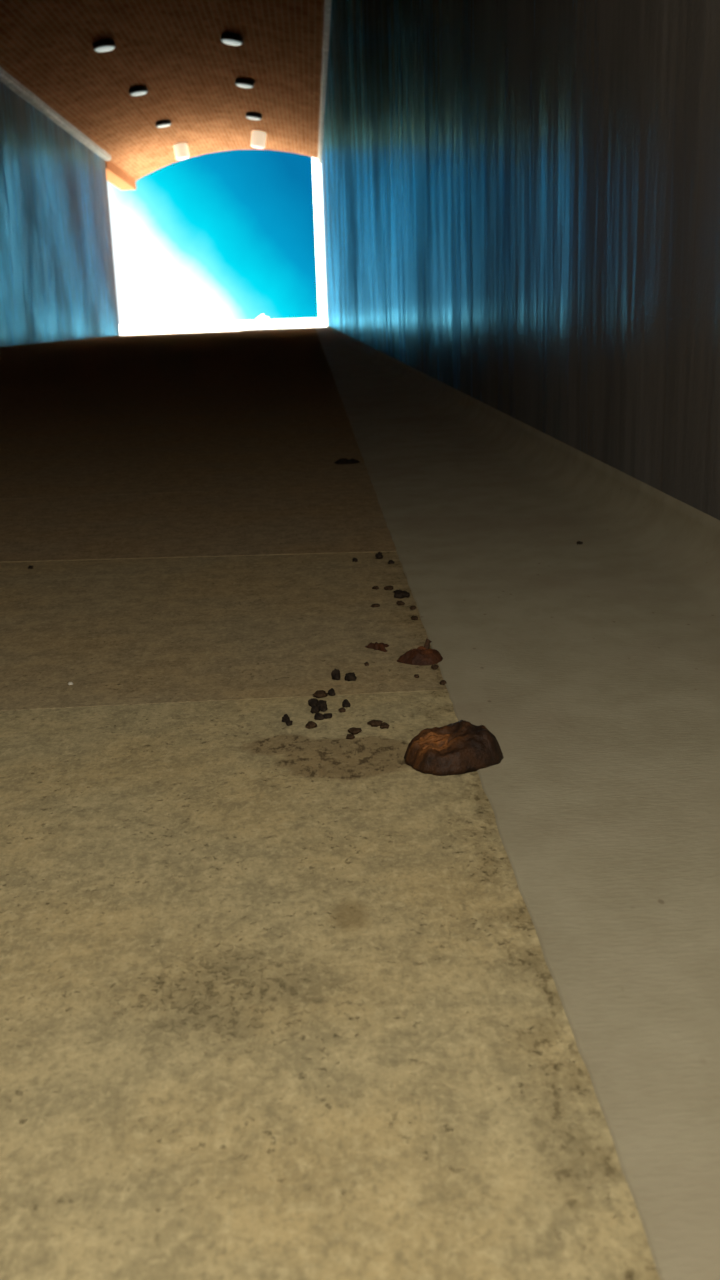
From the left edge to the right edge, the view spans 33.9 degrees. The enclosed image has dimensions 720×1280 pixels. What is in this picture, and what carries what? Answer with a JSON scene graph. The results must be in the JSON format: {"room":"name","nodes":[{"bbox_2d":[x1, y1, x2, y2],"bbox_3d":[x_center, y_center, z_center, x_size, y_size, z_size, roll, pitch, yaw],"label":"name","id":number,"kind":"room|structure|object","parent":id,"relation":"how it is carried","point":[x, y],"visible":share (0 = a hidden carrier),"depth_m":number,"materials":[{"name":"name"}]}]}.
{"room":"underground passage","nodes":[
{"label":"underground passage","id":0,"kind":"room"},
{"bbox_2d":[0,81,119,346],"bbox_3d":[-4.980,-4.321,10.649,0.350,3.920,31.800,-2,15,-2],"label":"wall","id":1,"kind":"structure","parent":0,"point":[57,274],"depth_m":19.71,"materials":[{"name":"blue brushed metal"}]},
{"bbox_2d":[0,67,110,160],"bbox_3d":[-4.859,-6.255,10.281,0.234,0.132,31.500,-2,15,-2],"label":"ledge","id":2,"kind":"object","parent":1,"relation":"attached to","point":[6,78],"visible":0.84,"depth_m":19.60,"materials":[{"name":"paint"}]},
{"bbox_2d":[0,0,324,180],"bbox_3d":[-2.638,-7.247,12.280,4.890,0.740,36.300,-2,15,-2],"label":"ceiling","id":3,"kind":"structure","parent":0,"point":[175,49],"depth_m":18.14,"materials":[{"name":"brown wood"}]},
{"bbox_2d":[93,40,114,51],"bbox_3d":[-3.618,-8.398,16.697,0.315,0.131,0.314,5,17,24],"label":"ceiling lamp","id":4,"kind":"object","parent":3,"relation":"attached to","point":[102,45],"visible":1,"depth_m":16.60,"materials":[{"name":"metal"}]},
{"bbox_2d":[105,160,135,189],"bbox_3d":[-5.753,-10.922,27.633,0.370,0.300,4.480,-2,15,-2],"label":"beam","id":5,"kind":"structure","parent":3,"relation":"attached to","point":[116,176],"depth_m":27.74,"materials":[{"name":"wood"}]},
{"bbox_2d":[129,86,147,95],"bbox_3d":[-3.755,-9.307,20.023,0.315,0.131,0.314,5,17,24],"label":"ceiling lamp","id":6,"kind":"object","parent":3,"relation":"attached to","point":[139,90],"visible":1,"depth_m":19.92,"materials":[{"name":"metal"}]},
{"bbox_2d":[155,120,170,127],"bbox_3d":[-3.894,-10.229,23.396,0.315,0.131,0.314,5,17,24],"label":"ceiling lamp","id":7,"kind":"object","parent":3,"relation":"attached to","point":[162,123],"visible":1,"depth_m":23.29,"materials":[{"name":"metal"}]},
{"bbox_2d":[174,143,189,159],"bbox_3d":[-4.005,-10.970,26.509,0.342,0.344,0.312,-2,15,-2],"label":"ceiling lamp","id":8,"kind":"object","parent":3,"relation":"attached to","point":[181,150],"visible":1,"depth_m":26.39,"materials":[{"name":"beige"}]},
{"bbox_2d":[221,33,242,45],"bbox_3d":[-1.781,-8.353,16.422,0.315,0.138,0.313,2,16,13],"label":"ceiling lamp","id":9,"kind":"object","parent":3,"relation":"attached to","point":[227,38],"visible":1,"depth_m":16.32,"materials":[{"name":"metal"}]},
{"bbox_2d":[235,78,253,87],"bbox_3d":[-1.908,-9.196,19.506,0.315,0.138,0.313,2,16,13],"label":"ceiling lamp","id":10,"kind":"object","parent":3,"relation":"attached to","point":[244,83],"visible":1,"depth_m":19.40,"materials":[{"name":"metal"}]},
{"bbox_2d":[246,112,261,119],"bbox_3d":[-2.039,-10.066,22.687,0.315,0.138,0.313,2,16,13],"label":"ceiling lamp","id":11,"kind":"object","parent":3,"relation":"attached to","point":[250,115],"visible":1,"depth_m":22.58,"materials":[{"name":"metal"}]},
{"bbox_2d":[251,130,265,148],"bbox_3d":[-2.144,-10.569,24.932,0.348,0.351,0.323,2,16,13],"label":"ceiling lamp","id":12,"kind":"object","parent":3,"relation":"attached to","point":[258,138],"visible":1,"depth_m":24.81,"materials":[{"name":"beige"}]},
{"bbox_2d":[0,328,659,1279],"bbox_3d":[-2.478,-2.921,12.264,5.122,0.200,33.378,-2,15,-2],"label":"floor","id":13,"kind":"structure","parent":0,"point":[279,1001],"depth_m":0.53,"materials":[{"name":"concrete"}]},
{"bbox_2d":[282,714,289,721],"bbox_3d":[-0.048,0.050,0.759,0.005,0.005,0.005,-1,15,4],"label":"crumb","id":14,"kind":"object","parent":13,"relation":"on","point":[285,717],"visible":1,"depth_m":0.76,"materials":[{"name":"black food"}]},
{"bbox_2d":[285,720,292,725],"bbox_3d":[-0.045,0.053,0.753,0.005,0.003,0.005,-8,17,-22],"label":"crumb","id":15,"kind":"object","parent":13,"relation":"on","point":[288,722],"visible":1,"depth_m":0.75,"materials":[{"name":"black food"}]},
{"bbox_2d":[305,721,316,728],"bbox_3d":[-0.031,0.053,0.746,0.007,0.004,0.006,3,16,17],"label":"crumb","id":16,"kind":"object","parent":13,"relation":"on","point":[310,724],"visible":1,"depth_m":0.74,"materials":[{"name":"brown food"}]},
{"bbox_2d":[308,698,317,706],"bbox_3d":[-0.031,0.041,0.786,0.007,0.006,0.007,8,18,31],"label":"crumb","id":17,"kind":"object","parent":13,"relation":"on","point":[311,702],"visible":1,"depth_m":0.78,"materials":[{"name":"brown food"}]},
{"bbox_2d":[310,706,319,713],"bbox_3d":[-0.029,0.045,0.774,0.006,0.005,0.006,3,16,18],"label":"crumb","id":18,"kind":"object","parent":13,"relation":"on","point":[315,709],"visible":1,"depth_m":0.77,"materials":[{"name":"brown food"}]},
{"bbox_2d":[314,713,323,719],"bbox_3d":[-0.026,0.049,0.761,0.007,0.004,0.006,3,16,19],"label":"crumb","id":19,"kind":"object","parent":13,"relation":"on","point":[318,716],"visible":1,"depth_m":0.76,"materials":[{"name":"black food"}]},
{"bbox_2d":[313,690,327,697],"bbox_3d":[-0.027,0.037,0.806,0.010,0.004,0.012,9,19,34],"label":"crumb","id":20,"kind":"object","parent":13,"relation":"on","point":[319,693],"visible":1,"depth_m":0.80,"materials":[{"name":"brown food"}]},
{"bbox_2d":[316,700,326,707],"bbox_3d":[-0.026,0.042,0.783,0.007,0.006,0.006,-1,15,4],"label":"crumb","id":21,"kind":"object","parent":13,"relation":"on","point":[320,702],"visible":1,"depth_m":0.78,"materials":[{"name":"black food"}]},
{"bbox_2d":[320,705,327,711],"bbox_3d":[-0.024,0.045,0.777,0.005,0.004,0.005,6,17,28],"label":"crumb","id":22,"kind":"object","parent":13,"relation":"on","point":[322,708],"visible":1,"depth_m":0.78,"materials":[{"name":"brown food"}]},
{"bbox_2d":[323,713,331,718],"bbox_3d":[-0.021,0.049,0.764,0.006,0.003,0.007,-2,15,1],"label":"crumb","id":23,"kind":"object","parent":13,"relation":"on","point":[326,715],"visible":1,"depth_m":0.76,"materials":[{"name":"brown food"}]},
{"bbox_2d":[327,688,334,695],"bbox_3d":[-0.019,0.035,0.808,0.006,0.006,0.005,-4,16,-8],"label":"crumb","id":24,"kind":"object","parent":13,"relation":"on","point":[331,692],"visible":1,"depth_m":0.81,"materials":[{"name":"black food"}]},
{"bbox_2d":[331,669,339,679],"bbox_3d":[-0.017,0.024,0.843,0.007,0.009,0.007,0,15,6],"label":"crumb","id":25,"kind":"object","parent":13,"relation":"on","point":[335,674],"visible":1,"depth_m":0.84,"materials":[{"name":"black food"}]},
{"bbox_2d":[333,458,359,463],"bbox_3d":[-0.023,-0.317,2.086,0.048,0.008,0.048,-2,15,-2],"label":"scrap","id":26,"kind":"object","parent":13,"relation":"on","point":[342,460],"visible":1,"depth_m":2.07,"materials":[{"name":"black"}]},
{"bbox_2d":[342,699,350,707],"bbox_3d":[-0.009,0.042,0.783,0.005,0.005,0.005,-10,17,-28],"label":"crumb","id":27,"kind":"object","parent":13,"relation":"on","point":[345,703],"visible":1,"depth_m":0.78,"materials":[{"name":"brown food"}]},
{"bbox_2d":[344,672,356,680],"bbox_3d":[-0.007,0.026,0.840,0.009,0.006,0.008,2,16,13],"label":"crumb","id":28,"kind":"object","parent":13,"relation":"on","point":[348,676],"visible":1,"depth_m":0.84,"materials":[{"name":"brown food"}]},
{"bbox_2d":[346,734,354,739],"bbox_3d":[-0.006,0.059,0.725,0.006,0.003,0.006,-4,15,-7],"label":"crumb","id":29,"kind":"object","parent":13,"relation":"on","point":[349,736],"visible":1,"depth_m":0.72,"materials":[{"name":"brown food"}]},
{"bbox_2d":[347,727,361,734],"bbox_3d":[-0.003,0.056,0.734,0.008,0.003,0.009,-12,18,-31],"label":"crumb","id":30,"kind":"object","parent":13,"relation":"on","point":[353,730],"visible":1,"depth_m":0.73,"materials":[{"name":"brown food"}]},
{"bbox_2d":[367,719,382,726],"bbox_3d":[0.010,0.052,0.748,0.010,0.003,0.010,-8,17,-21],"label":"crumb","id":31,"kind":"object","parent":13,"relation":"on","point":[374,723],"visible":1,"depth_m":0.74,"materials":[{"name":"brown food"}]},
{"bbox_2d":[365,642,388,651],"bbox_3d":[0.014,0.005,0.916,0.019,0.005,0.020,-2,15,-2],"label":"scrap","id":32,"kind":"object","parent":13,"relation":"on","point":[381,646],"visible":1,"depth_m":0.92,"materials":[{"name":"brown food"}]},
{"bbox_2d":[375,552,382,558],"bbox_3d":[0.020,-0.090,1.255,0.009,0.008,0.009,0,15,7],"label":"crumb","id":33,"kind":"object","parent":13,"relation":"on","point":[378,555],"visible":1,"depth_m":1.25,"materials":[{"name":"brown food"}]},
{"bbox_2d":[380,722,389,728],"bbox_3d":[0.015,0.054,0.741,0.006,0.003,0.007,7,18,29],"label":"crumb","id":34,"kind":"object","parent":13,"relation":"on","point":[384,725],"visible":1,"depth_m":0.74,"materials":[{"name":"brown food"}]},
{"bbox_2d":[384,586,392,589],"bbox_3d":[0.027,-0.049,1.113,0.009,0.004,0.011,0,15,7],"label":"crumb","id":35,"kind":"object","parent":13,"relation":"on","point":[386,587],"visible":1,"depth_m":1.11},
{"bbox_2d":[394,590,409,598],"bbox_3d":[0.038,-0.042,1.081,0.016,0.006,0.014,-6,16,-16],"label":"crumb","id":36,"kind":"object","parent":13,"relation":"on","point":[400,594],"visible":1,"depth_m":1.08,"materials":[{"name":"brown food"}]},
{"bbox_2d":[397,638,442,665],"bbox_3d":[0.047,0.009,0.880,0.032,0.014,0.029,-15,20,-39],"label":"dry leaf","id":37,"kind":"object","parent":13,"relation":"on","point":[423,656],"visible":1,"depth_m":0.87,"materials":[{"name":"brown plant"}]},
{"bbox_2d":[431,664,438,669],"bbox_3d":[0.054,0.019,0.861,0.006,0.003,0.005,12,21,42],"label":"crumb","id":38,"kind":"object","parent":13,"relation":"on","point":[434,667],"visible":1,"depth_m":0.86,"materials":[{"name":"brown food"}]},
{"bbox_2d":[404,720,503,775],"bbox_3d":[0.054,0.059,0.683,0.057,0.020,0.046,-10,17,-27],"label":"rock","id":39,"kind":"object","parent":13,"relation":"on","point":[460,747],"visible":1,"depth_m":0.67,"materials":[{"name":"brown stone"}]},
{"bbox_2d":[315,325,719,1279],"bbox_3d":[-0.249,-3.063,12.028,0.311,0.059,32.820,-2,15,-2],"label":"sidewalk","id":40,"kind":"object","parent":13,"relation":"on","point":[592,666],"visible":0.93,"depth_m":0.76,"materials":[{"name":"concrete"}]},
{"bbox_2d":[321,0,719,519],"bbox_3d":[0.010,-4.706,11.424,0.350,3.920,33.100,-2,15,-2],"label":"wall","id":41,"kind":"structure","parent":0,"point":[521,198],"depth_m":1.86,"materials":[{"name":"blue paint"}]},
{"bbox_2d":[318,0,331,163],"bbox_3d":[-0.222,-6.586,11.056,0.174,0.133,32.800,-2,15,-2],"label":"ledge","id":42,"kind":"object","parent":41,"relation":"attached to","point":[327,3],"visible":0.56,"depth_m":16.61,"materials":[{"name":"paint"}]},
{"label":"outside","id":43,"kind":"structure","parent":0,"visible":0},
{"bbox_2d":[119,318,326,334],"bbox_3d":[-8.477,-56.053,206.054,240.000,0.001,372.580,-2,15,-2],"label":"ground","id":44,"kind":"structure","parent":43,"point":[242,325],"depth_m":51.53,"materials":[{"name":"white"}]},
{"bbox_2d":[255,314,270,325],"bbox_3d":[-3.625,-11.995,44.288,0.607,0.446,0.535,-2,15,-2],"label":"boulder","id":45,"kind":"object","parent":44,"relation":"on","point":[262,320],"visible":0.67,"depth_m":44.16,"materials":[{"name":"stone"}]},
{"bbox_2d":[271,321,282,325],"bbox_3d":[-3.193,-12.154,45.297,0.469,0.190,0.370,-2,15,-2],"label":"boulder","id":46,"kind":"object","parent":44,"relation":"on","point":[274,323],"visible":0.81,"depth_m":45.18,"materials":[{"name":"stone"}]},
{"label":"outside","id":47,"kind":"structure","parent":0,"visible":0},
{"bbox_2d":[312,157,326,326],"bbox_3d":[-0.432,-12.725,33.335,1.757,7.800,3.000,-2,15,-2],"label":"wall","id":48,"kind":"structure","parent":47,"point":[316,167],"depth_m":32.30,"materials":[{"name":"white paint"}]}
]}

